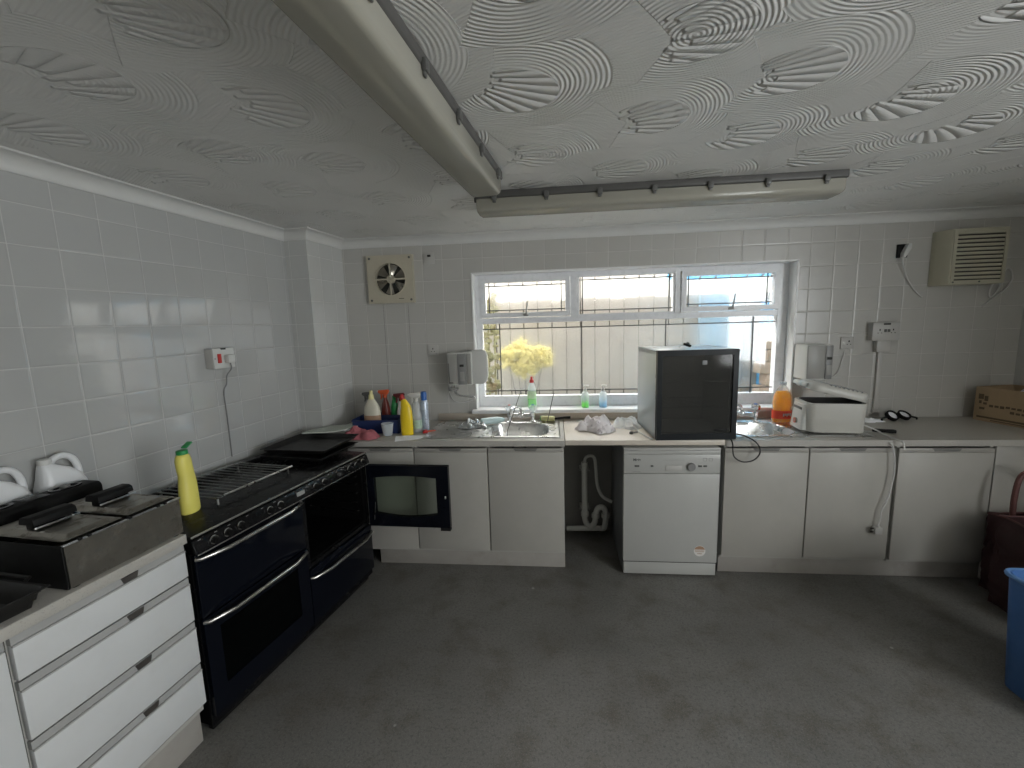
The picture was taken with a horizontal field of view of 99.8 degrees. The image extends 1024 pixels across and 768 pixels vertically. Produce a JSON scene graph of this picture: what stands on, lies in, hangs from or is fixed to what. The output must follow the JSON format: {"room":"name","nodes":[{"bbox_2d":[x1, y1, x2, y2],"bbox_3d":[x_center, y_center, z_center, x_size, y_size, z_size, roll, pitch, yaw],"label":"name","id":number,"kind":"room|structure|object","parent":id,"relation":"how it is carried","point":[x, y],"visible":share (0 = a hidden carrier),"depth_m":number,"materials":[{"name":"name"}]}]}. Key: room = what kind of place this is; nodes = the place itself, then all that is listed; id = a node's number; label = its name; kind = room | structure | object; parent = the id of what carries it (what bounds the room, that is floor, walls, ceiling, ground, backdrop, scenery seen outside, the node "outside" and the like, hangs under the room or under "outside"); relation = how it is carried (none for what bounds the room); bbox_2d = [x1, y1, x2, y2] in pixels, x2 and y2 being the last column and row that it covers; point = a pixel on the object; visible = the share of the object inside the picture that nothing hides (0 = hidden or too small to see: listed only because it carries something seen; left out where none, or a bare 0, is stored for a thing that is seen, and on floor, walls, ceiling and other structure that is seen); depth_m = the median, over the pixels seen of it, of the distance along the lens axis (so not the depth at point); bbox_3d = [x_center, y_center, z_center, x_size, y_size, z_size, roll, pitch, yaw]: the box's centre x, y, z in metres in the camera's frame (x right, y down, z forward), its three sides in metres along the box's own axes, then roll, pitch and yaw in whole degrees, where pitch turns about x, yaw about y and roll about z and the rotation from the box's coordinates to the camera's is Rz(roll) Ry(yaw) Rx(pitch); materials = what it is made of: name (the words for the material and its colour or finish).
{"room":"kitchen","nodes":[
{"label":"kitchen","id":0,"kind":"room"},
{"bbox_2d":[0,170,302,494],"bbox_3d":[-2.081,0.442,0.841,0.120,2.345,5.620,0,8,11],"label":"wall","id":1,"kind":"structure","parent":0,"point":[110,308],"depth_m":2.01,"materials":[{"name":"tile"}]},
{"bbox_2d":[0,145,283,240],"bbox_3d":[-2.043,-0.669,0.555,0.070,0.067,4.995,0,8,11],"label":"crown molding","id":2,"kind":"structure","parent":1,"relation":"attached to","point":[11,160],"depth_m":1.94,"materials":[{"name":"paint"}]},
{"bbox_2d":[204,347,234,368],"bbox_3d":[-1.659,-0.147,2.451,0.066,0.114,0.141,0,8,11],"label":"switch","id":3,"kind":"object","parent":1,"relation":"attached to","point":[214,358],"visible":0.9,"depth_m":2.40,"materials":[{"name":"grey plastic"}]},
{"bbox_2d":[223,354,234,455],"bbox_3d":[-1.632,0.131,2.505,0.092,0.607,0.048,0,8,11],"label":"plug","id":4,"kind":"object","parent":3,"relation":"attached to","point":[229,358],"visible":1,"depth_m":2.48,"materials":[{"name":"white plastic"}]},
{"bbox_2d":[284,227,306,240],"bbox_3d":[-1.473,-1.018,2.927,0.242,0.067,0.070,0,8,11],"label":"crown molding","id":5,"kind":"structure","parent":1,"relation":"attached to","point":[298,233],"depth_m":2.94,"materials":[{"name":"paint"}]},
{"bbox_2d":[284,240,354,450],"bbox_3d":[-1.424,0.073,3.337,0.172,2.345,0.435,0,8,11],"label":"wall pillar","id":6,"kind":"structure","parent":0,"point":[315,277],"depth_m":3.13,"materials":[{"name":"tile"}]},
{"bbox_2d":[0,0,1023,238],"bbox_3d":[0.227,-0.818,0.609,6.385,0.080,5.700,-1,8,6],"label":"ceiling","id":7,"kind":"structure","parent":0,"point":[230,106],"depth_m":1.33,"materials":[{"name":"paint"}]},
{"bbox_2d":[271,0,501,196],"bbox_3d":[-0.295,-0.778,1.095,0.178,0.104,1.834,0,8,11],"label":"strip light","id":8,"kind":"object","parent":7,"relation":"attached to","point":[369,40],"visible":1,"depth_m":1.03,"materials":[{"name":"grey"}]},
{"bbox_2d":[474,169,849,217],"bbox_3d":[0.714,-0.964,2.210,1.834,0.104,0.178,-1,8,6],"label":"strip light","id":9,"kind":"object","parent":7,"relation":"attached to","point":[824,184],"visible":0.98,"depth_m":2.15,"materials":[{"name":"grey"}]},
{"bbox_2d":[178,529,1023,767],"bbox_3d":[0.297,1.582,0.945,6.385,0.080,5.700,-1,8,6],"label":"floor","id":10,"kind":"structure","parent":0,"point":[587,662],"depth_m":2.02,"materials":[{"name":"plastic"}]},
{"bbox_2d":[0,642,28,767],"bbox_3d":[-1.678,1.082,0.968,0.558,0.718,0.597,0,8,11],"label":"base cabinet","id":11,"kind":"object","parent":10,"relation":"on","point":[13,754],"visible":0.98,"depth_m":1.16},
{"bbox_2d":[0,534,186,642],"bbox_3d":[-1.643,0.668,1.163,0.603,0.038,1.110,0,8,11],"label":"countertop","id":12,"kind":"structure","parent":11,"relation":"on","point":[50,601],"depth_m":1.30,"materials":[{"name":"laminate"}]},
{"bbox_2d":[0,467,32,504],"bbox_3d":[-1.820,0.448,1.542,0.100,0.303,0.156,0,8,9],"label":"plastic jug","id":13,"kind":"object","parent":12,"relation":"on","point":[9,491],"visible":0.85,"depth_m":1.55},
{"bbox_2d":[0,572,50,622],"bbox_3d":[-1.532,0.626,1.078,0.360,0.062,0.443,0,8,11],"label":"tin","id":14,"kind":"object","parent":12,"relation":"on","point":[16,597],"visible":1,"depth_m":1.23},
{"bbox_2d":[33,452,87,493],"bbox_3d":[-1.785,0.423,1.711,0.100,0.303,0.156,0,8,11],"label":"plastic jug","id":15,"kind":"object","parent":12,"relation":"on","point":[49,475],"visible":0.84,"depth_m":1.67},
{"bbox_2d":[0,480,182,589],"bbox_3d":[-1.522,0.495,1.507,0.485,0.202,0.378,0,8,11],"label":"fryer","id":16,"kind":"object","parent":12,"relation":"on","point":[65,536],"visible":1,"depth_m":1.42,"materials":[{"name":"metal"}]},
{"bbox_2d":[3,545,205,767],"bbox_3d":[-1.567,1.003,1.510,0.560,0.718,0.505,0,8,11],"label":"drawer unit","id":17,"kind":"object","parent":10,"relation":"on","point":[110,678],"visible":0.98,"depth_m":1.41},
{"bbox_2d":[144,713,202,767],"bbox_3d":[-1.416,1.493,1.114,0.020,0.147,1.352,0,8,11],"label":"plinth","id":18,"kind":"object","parent":10,"relation":"on","point":[185,742],"visible":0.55,"depth_m":1.68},
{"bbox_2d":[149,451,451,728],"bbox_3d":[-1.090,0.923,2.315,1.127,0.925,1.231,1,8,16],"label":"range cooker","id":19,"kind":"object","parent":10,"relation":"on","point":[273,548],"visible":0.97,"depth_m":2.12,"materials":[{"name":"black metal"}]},
{"bbox_2d":[174,441,200,515],"bbox_3d":[-1.428,0.413,1.890,0.060,0.308,0.091,-1,8,2],"label":"bottle","id":20,"kind":"object","parent":19,"relation":"on","point":[188,492],"visible":0.98,"depth_m":1.87,"materials":[{"name":"yellow plastic"}]},
{"bbox_2d":[149,451,365,540],"bbox_3d":[-1.371,0.497,2.287,0.786,0.057,1.231,-1,8,6],"label":"cooktop","id":21,"kind":"object","parent":19,"relation":"in","point":[229,495],"depth_m":2.17,"materials":[{"name":"metal"}]},
{"bbox_2d":[199,469,365,716],"bbox_3d":[-1.309,0.942,2.334,0.623,0.705,1.205,-1,8,6],"label":"oven","id":22,"kind":"object","parent":19,"relation":"in","point":[263,586],"depth_m":2.05,"materials":[{"name":"black"}]},
{"bbox_2d":[258,442,357,461],"bbox_3d":[-1.268,0.417,2.708,0.441,0.024,0.370,0,8,15],"label":"baking tray","id":23,"kind":"object","parent":19,"relation":"on","point":[283,456],"visible":0.61,"depth_m":2.63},
{"bbox_2d":[260,433,358,453],"bbox_3d":[-1.281,0.381,2.769,0.431,0.028,0.401,0,8,10],"label":"baking tray","id":24,"kind":"object","parent":23,"relation":"on","point":[312,443],"visible":1,"depth_m":2.79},
{"bbox_2d":[302,424,357,433],"bbox_3d":[-1.256,0.315,3.051,0.389,0.016,0.184,-3,8,-11],"label":"magazine","id":25,"kind":"object","parent":24,"relation":"on","point":[332,428],"visible":0.94,"depth_m":3.01,"materials":[{"name":"paper"}]},
{"bbox_2d":[348,447,420,549],"bbox_3d":[-0.855,0.755,3.250,0.462,0.750,0.586,-1,8,6],"label":"base cabinet","id":26,"kind":"object","parent":10,"relation":"on","point":[395,494],"visible":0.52,"depth_m":2.96,"materials":[{"name":"laminate"}]},
{"bbox_2d":[414,431,494,550],"bbox_3d":[-0.374,0.747,3.202,0.496,0.750,0.586,-1,8,6],"label":"base cabinet","id":27,"kind":"object","parent":10,"relation":"on","point":[468,466],"visible":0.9,"depth_m":2.92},
{"bbox_2d":[332,419,564,446],"bbox_3d":[-0.593,0.356,3.174,1.932,0.038,0.624,-1,8,6],"label":"countertop","id":28,"kind":"structure","parent":27,"relation":"on","point":[382,441],"depth_m":2.86,"materials":[{"name":"laminate"}]},
{"bbox_2d":[345,426,379,440],"bbox_3d":[-1.056,0.329,3.006,0.281,0.086,0.189,-1,8,6],"label":"cleaning cloth","id":29,"kind":"object","parent":28,"relation":"on","point":[364,434],"visible":0.89,"depth_m":2.95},
{"bbox_2d":[351,412,400,433],"bbox_3d":[-0.967,0.286,3.215,0.352,0.110,0.259,-1,8,6],"label":"caddy","id":30,"kind":"object","parent":28,"relation":"on","point":[386,420],"visible":0.55,"depth_m":3.09,"materials":[{"name":"blue plastic"}]},
{"bbox_2d":[361,392,368,402],"bbox_3d":[-1.092,0.193,3.271,0.094,0.272,0.069,-1,8,6],"label":"spray bottle","id":31,"kind":"object","parent":30,"relation":"in","point":[365,394],"visible":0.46,"depth_m":3.25,"materials":[{"name":"grey plastic"}]},
{"bbox_2d":[364,390,380,419],"bbox_3d":[-1.026,0.193,3.163,0.125,0.298,0.070,-1,8,6],"label":"bottle","id":32,"kind":"object","parent":30,"relation":"in","point":[372,411],"visible":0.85,"depth_m":3.14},
{"bbox_2d":[377,389,390,414],"bbox_3d":[-0.974,0.182,3.281,0.093,0.284,0.066,-1,8,6],"label":"spray bottle","id":33,"kind":"object","parent":30,"relation":"in","point":[385,409],"visible":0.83,"depth_m":3.26,"materials":[{"name":"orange plastic"}]},
{"bbox_2d":[391,396,397,414],"bbox_3d":[-0.892,0.199,3.283,0.056,0.246,0.056,-1,8,6],"label":"bottle","id":34,"kind":"object","parent":30,"relation":"in","point":[394,406],"visible":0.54,"depth_m":3.26,"materials":[{"name":"green plastic"}]},
{"bbox_2d":[392,393,404,414],"bbox_3d":[-0.848,0.195,3.248,0.093,0.260,0.065,-1,8,6],"label":"spray bottle","id":35,"kind":"object","parent":30,"relation":"in","point":[397,395],"visible":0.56,"depth_m":3.22,"materials":[{"name":"white plastic"}]},
{"bbox_2d":[381,423,392,435],"bbox_3d":[-0.875,0.318,3.030,0.088,0.087,0.088,-1,8,6],"label":"measuring cup","id":36,"kind":"object","parent":28,"relation":"on","point":[381,423],"visible":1,"depth_m":3.02,"materials":[{"name":"white plastic"}]},
{"bbox_2d":[399,394,413,435],"bbox_3d":[-0.741,0.215,3.022,0.088,0.291,0.055,-1,8,6],"label":"bottle","id":37,"kind":"object","parent":28,"relation":"on","point":[406,417],"visible":1,"depth_m":3.00,"materials":[{"name":"yellow plastic"}]},
{"bbox_2d":[395,435,429,441],"bbox_3d":[-0.688,0.369,2.931,0.242,0.010,0.155,-2,8,-2],"label":"paper sheet","id":38,"kind":"object","parent":28,"relation":"on","point":[408,437],"visible":1,"depth_m":2.95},
{"bbox_2d":[407,393,422,432],"bbox_3d":[-0.699,0.204,3.106,0.094,0.286,0.069,-1,8,6],"label":"spray bottle","id":39,"kind":"object","parent":28,"relation":"on","point":[417,423],"visible":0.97,"depth_m":3.09,"materials":[{"name":"white plastic"}]},
{"bbox_2d":[420,391,429,429],"bbox_3d":[-0.641,0.195,3.157,0.058,0.286,0.058,-1,8,6],"label":"spray bottle","id":40,"kind":"object","parent":28,"relation":"on","point":[424,410],"visible":0.91,"depth_m":3.13,"materials":[{"name":"silver metal"}]},
{"bbox_2d":[422,421,559,447],"bbox_3d":[-0.126,0.399,3.135,0.937,0.155,0.475,-1,8,6],"label":"sink","id":41,"kind":"object","parent":28,"relation":"in","point":[517,429],"visible":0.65,"depth_m":3.18,"materials":[{"name":"metal"}]},
{"bbox_2d":[457,418,486,428],"bbox_3d":[-0.292,0.280,3.197,0.226,0.070,0.172,-1,8,6],"label":"cloth","id":42,"kind":"object","parent":41,"relation":"on","point":[469,424],"visible":1,"depth_m":3.16,"materials":[{"name":"fabric"}]},
{"bbox_2d":[480,417,507,424],"bbox_3d":[-0.134,0.276,3.263,0.210,0.052,0.052,-5,8,-20],"label":"bottle","id":43,"kind":"object","parent":41,"relation":"on","point":[491,420],"visible":0.94,"depth_m":3.24,"materials":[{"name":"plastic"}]},
{"bbox_2d":[507,392,554,435],"bbox_3d":[0.119,0.239,3.129,0.423,0.365,0.085,-7,9,-31],"label":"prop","id":44,"kind":"object","parent":41,"relation":"attached to","point":[520,392],"visible":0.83,"depth_m":3.08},
{"bbox_2d":[540,416,570,420],"bbox_3d":[0.330,0.264,3.279,0.231,0.044,0.041,0,8,13],"label":"brush","id":45,"kind":"object","parent":41,"relation":"on","point":[542,418],"visible":1,"depth_m":3.27,"materials":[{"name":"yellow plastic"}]},
{"bbox_2d":[505,404,536,422],"bbox_3d":[0.063,0.231,3.229,0.242,0.146,0.201,-1,8,6],"label":"mixer tap","id":46,"kind":"object","parent":28,"relation":"on","point":[520,414],"visible":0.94,"depth_m":3.28,"materials":[{"name":"silver metal"}]},
{"bbox_2d":[381,549,564,566],"bbox_3d":[-0.286,1.208,3.022,1.306,0.116,0.018,-1,8,6],"label":"plinth","id":47,"kind":"object","parent":10,"relation":"on","point":[387,555],"visible":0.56,"depth_m":3.01,"materials":[{"name":"laminate"}]},
{"bbox_2d":[488,430,564,552],"bbox_3d":[0.125,0.740,3.152,0.500,0.750,0.586,-1,8,6],"label":"base cabinet","id":48,"kind":"object","parent":10,"relation":"on","point":[526,485],"visible":0.95,"depth_m":2.87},
{"bbox_2d":[611,445,720,574],"bbox_3d":[1.041,0.790,3.036,0.590,0.866,0.604,-1,8,6],"label":"dishwasher","id":49,"kind":"object","parent":10,"relation":"on","point":[665,503],"visible":0.98,"depth_m":2.76,"materials":[{"name":"white metal"}]},
{"bbox_2d":[563,419,724,444],"bbox_3d":[0.863,0.328,3.029,0.986,0.033,0.624,-1,8,6],"label":"countertop","id":50,"kind":"structure","parent":49,"relation":"on","point":[621,436],"depth_m":2.77,"materials":[{"name":"laminate"}]},
{"bbox_2d":[574,414,615,433],"bbox_3d":[0.580,0.265,3.019,0.282,0.107,0.288,-1,8,6],"label":"tea towel","id":51,"kind":"object","parent":50,"relation":"on","point":[601,424],"visible":1,"depth_m":2.98,"materials":[{"name":"fabric"}]},
{"bbox_2d":[612,416,641,430],"bbox_3d":[0.819,0.265,3.069,0.205,0.080,0.226,-1,8,6],"label":"plastic bag","id":52,"kind":"object","parent":50,"relation":"on","point":[624,423],"visible":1,"depth_m":3.03,"materials":[{"name":"white"}]},
{"bbox_2d":[637,345,739,440],"bbox_3d":[1.141,0.040,2.869,0.487,0.565,0.472,-1,8,2],"label":"mini fridge","id":53,"kind":"object","parent":50,"relation":"on","point":[685,393],"visible":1,"depth_m":2.85,"materials":[{"name":"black metal"}]},
{"bbox_2d":[662,397,726,407],"bbox_3d":[1.144,0.120,2.890,0.422,0.006,0.353,-1,8,2],"label":"shelf","id":54,"kind":"object","parent":53,"relation":"attached to","point":[712,400],"depth_m":2.90,"materials":[{"name":"metal"}]},
{"bbox_2d":[662,374,727,382],"bbox_3d":[1.139,-0.038,2.868,0.422,0.006,0.353,-1,8,2],"label":"shelf","id":55,"kind":"object","parent":53,"relation":"attached to","point":[715,377],"depth_m":2.88,"materials":[{"name":"metal"}]},
{"bbox_2d":[694,546,704,549],"bbox_3d":[1.206,1.053,2.769,0.066,0.024,0.001,-1,8,6],"label":"print","id":56,"kind":"object","parent":49,"relation":"on","point":[695,547],"depth_m":2.77},
{"bbox_2d":[717,430,808,558],"bbox_3d":[1.618,0.716,3.004,0.497,0.750,0.586,-1,8,6],"label":"base cabinet","id":57,"kind":"object","parent":10,"relation":"on","point":[761,510],"visible":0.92,"depth_m":2.72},
{"bbox_2d":[716,554,978,577],"bbox_3d":[2.138,1.171,2.781,1.562,0.116,0.018,-1,8,6],"label":"plinth","id":58,"kind":"object","parent":10,"relation":"on","point":[734,564],"visible":0.76,"depth_m":2.77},
{"bbox_2d":[800,446,895,560],"bbox_3d":[2.111,0.709,2.955,0.487,0.750,0.586,-1,8,6],"label":"base cabinet","id":59,"kind":"object","parent":10,"relation":"on","point":[848,487],"visible":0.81,"depth_m":2.67,"materials":[{"name":"laminate"}]},
{"bbox_2d":[884,446,994,562],"bbox_3d":[2.629,0.701,2.901,0.525,0.750,0.590,-1,8,6],"label":"base cabinet","id":60,"kind":"object","parent":10,"relation":"on","point":[940,494],"visible":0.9,"depth_m":2.61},
{"bbox_2d":[724,416,1023,446],"bbox_3d":[2.435,0.309,2.873,2.165,0.038,0.624,-1,8,6],"label":"countertop","id":61,"kind":"structure","parent":60,"relation":"on","point":[964,430],"depth_m":2.66,"materials":[{"name":"laminate"}]},
{"bbox_2d":[730,433,760,462],"bbox_3d":[1.441,0.391,2.730,0.170,0.157,0.209,-1,8,6],"label":"power cable","id":62,"kind":"object","parent":61,"relation":"on","point":[736,433],"visible":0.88,"depth_m":2.64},
{"bbox_2d":[737,403,760,422],"bbox_3d":[1.627,0.205,3.087,0.242,0.146,0.201,5,10,40],"label":"mixer tap","id":63,"kind":"object","parent":61,"relation":"on","point":[755,407],"visible":0.55,"depth_m":3.08,"materials":[{"name":"silver metal"}]},
{"bbox_2d":[733,419,874,446],"bbox_3d":[1.849,0.369,2.939,0.840,0.155,0.475,-1,8,6],"label":"sink","id":64,"kind":"object","parent":61,"relation":"in","point":[764,428],"visible":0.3,"depth_m":2.97,"materials":[{"name":"metal"}]},
{"bbox_2d":[771,383,791,422],"bbox_3d":[1.914,0.128,3.051,0.134,0.286,0.107,-2,8,-6],"label":"bottle","id":65,"kind":"object","parent":64,"relation":"on","point":[781,412],"visible":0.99,"depth_m":3.02,"materials":[{"name":"orange"}]},
{"bbox_2d":[790,379,904,448],"bbox_3d":[2.099,0.169,2.738,0.501,0.378,0.382,0,8,13],"label":"fryer","id":66,"kind":"object","parent":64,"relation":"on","point":[845,413],"visible":1,"depth_m":2.71,"materials":[{"name":"white plastic"}]},
{"bbox_2d":[870,442,895,534],"bbox_3d":[2.249,0.634,2.610,0.104,0.580,0.034,-1,8,6],"label":"power cable","id":67,"kind":"object","parent":66,"relation":"hanging from","point":[877,530],"visible":1,"depth_m":2.62,"materials":[{"name":"grey plastic"}]},
{"bbox_2d":[865,418,884,422],"bbox_3d":[2.534,0.249,3.043,0.162,0.024,0.114,-1,8,6],"label":"paper towel","id":68,"kind":"object","parent":61,"relation":"on","point":[867,420],"visible":0.85,"depth_m":3.01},
{"bbox_2d":[864,428,896,433],"bbox_3d":[2.285,0.293,2.775,0.287,0.024,0.032,3,9,30],"label":"knife","id":69,"kind":"object","parent":61,"relation":"on","point":[892,431],"visible":0.73,"depth_m":2.72,"materials":[{"name":"black plastic"}]},
{"bbox_2d":[881,410,917,420],"bbox_3d":[2.728,0.221,3.039,0.290,0.071,0.079,-2,8,-6],"label":"goggles","id":70,"kind":"object","parent":61,"relation":"on","point":[891,415],"visible":1,"depth_m":3.03,"materials":[{"name":"black plastic"}]},
{"bbox_2d":[973,384,1023,427],"bbox_3d":[3.392,0.155,2.790,0.291,0.232,0.460,-3,8,-6],"label":"cardboard box","id":71,"kind":"object","parent":61,"relation":"on","point":[999,404],"visible":1,"depth_m":2.87,"materials":[{"name":"cardboard"}]},
{"bbox_2d":[977,446,1023,578],"bbox_3d":[3.190,0.779,2.582,0.623,0.848,0.018,-1,8,6],"label":"base cabinet","id":72,"kind":"object","parent":10,"relation":"on","point":[1008,464],"visible":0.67,"depth_m":2.57,"materials":[{"name":"laminate"}]},
{"bbox_2d":[978,471,1023,589],"bbox_3d":[2.982,0.853,2.505,0.346,0.773,0.140,-1,8,4],"label":"woven bag","id":73,"kind":"object","parent":10,"relation":"on","point":[989,541],"visible":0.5,"depth_m":2.55,"materials":[{"name":"red plastic"}]},
{"bbox_2d":[987,514,1023,612],"bbox_3d":[2.908,1.017,2.244,0.450,0.525,0.384,0,8,10],"label":"woven bag","id":74,"kind":"object","parent":10,"relation":"on","point":[1008,551],"visible":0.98,"depth_m":2.38,"materials":[{"name":"red plastic"}]},
{"bbox_2d":[1004,568,1023,700],"bbox_3d":[2.370,1.101,1.731,0.463,0.533,0.409,-1,8,6],"label":"storage bin","id":75,"kind":"object","parent":10,"relation":"on","point":[1014,664],"visible":1,"depth_m":1.86,"materials":[{"name":"plastic"}]},
{"bbox_2d":[342,217,1023,529],"bbox_3d":[1.018,-0.007,3.392,5.385,2.345,0.232,-1,8,6],"label":"wall","id":76,"kind":"structure","parent":0,"point":[949,345],"depth_m":3.11,"materials":[{"name":"tile"}]},
{"bbox_2d":[306,227,343,249],"bbox_3d":[-1.347,-1.048,3.115,0.070,0.067,0.493,0,8,11],"label":"crown molding","id":77,"kind":"structure","parent":76,"relation":"attached to","point":[313,235],"depth_m":3.11,"materials":[{"name":"paint"}]},
{"bbox_2d":[366,254,415,303],"bbox_3d":[-0.937,-0.810,3.337,0.362,0.362,0.045,-1,8,6],"label":"fan","id":78,"kind":"object","parent":76,"relation":"attached to","point":[391,278],"visible":1,"depth_m":3.33,"materials":[{"name":"plastic"}]},
{"bbox_2d":[423,252,434,263],"bbox_3d":[-0.636,-0.963,3.302,0.086,0.086,0.015,-1,8,6],"label":"switch","id":79,"kind":"object","parent":76,"relation":"attached to","point":[429,258],"visible":1,"depth_m":3.30,"materials":[{"name":"grey plastic"}]},
{"bbox_2d":[427,345,438,355],"bbox_3d":[-0.624,-0.267,3.403,0.086,0.086,0.011,-1,8,6],"label":"socket","id":80,"kind":"object","parent":76,"relation":"attached to","point":[432,349],"visible":1,"depth_m":3.40,"materials":[{"name":"grey plastic"}]},
{"bbox_2d":[447,349,488,402],"bbox_3d":[-0.346,-0.051,3.323,0.336,0.428,0.174,-1,8,6],"label":"water heater","id":81,"kind":"object","parent":76,"relation":"attached to","point":[469,367],"visible":1,"depth_m":3.25,"materials":[{"name":"white plastic"}]},
{"bbox_2d":[567,454,612,530],"bbox_3d":[0.600,0.840,3.335,0.355,0.625,0.136,1,8,18],"label":"trap","id":82,"kind":"object","parent":76,"relation":"attached to","point":[584,505],"visible":1,"depth_m":3.29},
{"bbox_2d":[439,411,770,419],"bbox_3d":[0.765,0.244,3.339,2.725,0.056,0.013,-1,8,6],"label":"tile strip","id":83,"kind":"object","parent":76,"relation":"attached to","point":[762,414],"visible":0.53,"depth_m":3.38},
{"bbox_2d":[475,263,789,406],"bbox_3d":[0.889,-0.352,3.356,2.345,1.050,0.120,-1,8,6],"label":"window","id":84,"kind":"structure","parent":76,"relation":"in","point":[779,285],"depth_m":3.32,"materials":[{"name":"white plastic"}]},
{"bbox_2d":[472,404,792,413],"bbox_3d":[0.900,0.193,3.360,2.430,0.030,0.155,-1,8,6],"label":"sill","id":85,"kind":"structure","parent":76,"relation":"attached to","point":[746,407],"depth_m":3.35,"materials":[{"name":"paint"}]},
{"bbox_2d":[527,376,535,407],"bbox_3d":[0.157,0.065,3.411,0.069,0.251,0.044,-1,8,6],"label":"bottle","id":86,"kind":"object","parent":85,"relation":"on","point":[531,394],"visible":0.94,"depth_m":3.40,"materials":[{"name":"green plastic"}]},
{"bbox_2d":[581,385,588,407],"bbox_3d":[0.573,0.096,3.375,0.059,0.176,0.058,-1,8,6],"label":"pump bottle","id":87,"kind":"object","parent":85,"relation":"on","point":[584,404],"visible":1,"depth_m":3.36,"materials":[{"name":"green plastic"}]},
{"bbox_2d":[599,385,606,407],"bbox_3d":[0.711,0.093,3.361,0.059,0.176,0.058,-1,8,6],"label":"pump bottle","id":88,"kind":"object","parent":85,"relation":"on","point":[603,404],"visible":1,"depth_m":3.35,"materials":[{"name":"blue plastic"}]},
{"bbox_2d":[471,259,799,408],"bbox_3d":[0.884,-0.344,3.304,2.371,1.074,0.116,-1,8,6],"label":"window frame","id":89,"kind":"structure","parent":76,"relation":"in","point":[794,263],"depth_m":3.19,"materials":[{"name":"white paint"}]},
{"bbox_2d":[342,204,1023,249],"bbox_3d":[1.083,-1.115,3.086,4.862,0.067,0.070,-1,8,6],"label":"crown molding","id":90,"kind":"structure","parent":76,"relation":"attached to","point":[1016,210],"depth_m":3.07,"materials":[{"name":"paint"}]},
{"bbox_2d":[793,343,844,394],"bbox_3d":[2.229,-0.109,3.065,0.343,0.352,0.174,-1,8,6],"label":"water heater","id":91,"kind":"object","parent":76,"relation":"attached to","point":[813,361],"visible":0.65,"depth_m":2.99,"materials":[{"name":"white plastic"}]},
{"bbox_2d":[840,337,853,348],"bbox_3d":[2.413,-0.295,3.102,0.086,0.086,0.014,-1,8,6],"label":"socket","id":92,"kind":"object","parent":76,"relation":"attached to","point":[846,342],"visible":1,"depth_m":3.10,"materials":[{"name":"grey plastic"}]},
{"bbox_2d":[871,340,890,412],"bbox_3d":[2.642,-0.050,3.102,0.090,0.526,0.040,-1,8,6],"label":"cable trunking","id":93,"kind":"object","parent":76,"relation":"attached to","point":[879,347],"visible":0.93,"depth_m":3.10,"materials":[{"name":"grey plastic"}]},
{"bbox_2d":[867,322,900,340],"bbox_3d":[2.630,-0.372,3.047,0.180,0.128,0.060,-1,8,6],"label":"double socket","id":94,"kind":"object","parent":76,"relation":"attached to","point":[880,331],"visible":1,"depth_m":3.02,"materials":[{"name":"grey plastic"}]},
{"bbox_2d":[896,244,906,257],"bbox_3d":[2.702,-0.921,2.985,0.065,0.090,0.014,-1,8,6],"label":"outlet","id":95,"kind":"object","parent":76,"relation":"attached to","point":[900,247],"depth_m":2.98,"materials":[{"name":"plastic"}]},
{"bbox_2d":[896,243,921,296],"bbox_3d":[2.768,-0.782,2.981,0.192,0.368,0.048,-1,8,6],"label":"plug","id":96,"kind":"object","parent":76,"relation":"attached to","point":[902,251],"visible":1,"depth_m":2.98,"materials":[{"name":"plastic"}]},
{"bbox_2d":[928,226,1013,306],"bbox_3d":[3.146,-0.779,2.903,0.519,0.512,0.130,-1,8,6],"label":"wall heater","id":97,"kind":"object","parent":76,"relation":"attached to","point":[965,256],"visible":1,"depth_m":2.85,"materials":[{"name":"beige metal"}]},
{"bbox_2d":[1013,306,1023,385],"bbox_3d":[3.359,0.341,0.420,0.150,2.345,5.300,-1,8,6],"label":"wall","id":98,"kind":"structure","parent":0,"point":[1019,368],"depth_m":2.99,"materials":[{"name":"tile"}]},
{"label":"outside","id":99,"kind":"structure","parent":0,"visible":0},
{"bbox_3d":[2.229,0.219,10.417,18.000,0.080,13.780,-1,8,6],"label":"ground","id":100,"kind":"structure","parent":99,"visible":0},
{"bbox_2d":[484,292,502,394],"bbox_3d":[-0.240,0.100,4.287,0.314,1.998,0.130,-1,8,6],"label":"climbing plant","id":101,"kind":"object","parent":100,"relation":"on","point":[496,385],"visible":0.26,"depth_m":4.20,"materials":[{"name":"green plant"}]},
{"bbox_2d":[498,337,553,394],"bbox_3d":[0.155,0.286,4.482,0.571,1.554,0.286,-1,8,2],"label":"flowering bush","id":102,"kind":"object","parent":100,"relation":"on","point":[526,357],"visible":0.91,"depth_m":4.34,"materials":[{"name":"plant"}]},
{"bbox_2d":[483,273,770,394],"bbox_3d":[0.598,-0.114,4.657,9.902,2.270,0.070,-1,8,6],"label":"window glass","id":103,"kind":"object","parent":100,"relation":"on","point":[609,354],"visible":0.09,"depth_m":4.54,"materials":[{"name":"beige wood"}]},
{"bbox_2d":[667,274,764,280],"bbox_3d":[2.369,-1.219,3.956,1.700,0.420,0.620,-1,8,6],"label":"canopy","id":104,"kind":"object","parent":103,"relation":"attached to","point":[667,274],"visible":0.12,"depth_m":4.29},
{"bbox_2d":[697,293,735,347],"bbox_3d":[2.086,0.049,4.449,0.340,1.920,0.080,-1,8,6],"label":"board","id":105,"kind":"object","parent":100,"relation":"on","point":[721,334],"visible":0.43,"depth_m":4.32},
{"bbox_2d":[752,325,772,391],"bbox_3d":[2.575,0.235,4.160,0.445,1.603,0.150,-1,8,6],"label":"brick stack","id":106,"kind":"object","parent":100,"relation":"on","point":[764,343],"visible":0.07,"depth_m":4.07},
{"bbox_2d":[756,302,773,383],"bbox_3d":[2.602,0.095,4.370,0.220,1.820,0.090,-1,8,6],"label":"board","id":107,"kind":"object","parent":100,"relation":"on","point":[761,318],"visible":0.13,"depth_m":4.27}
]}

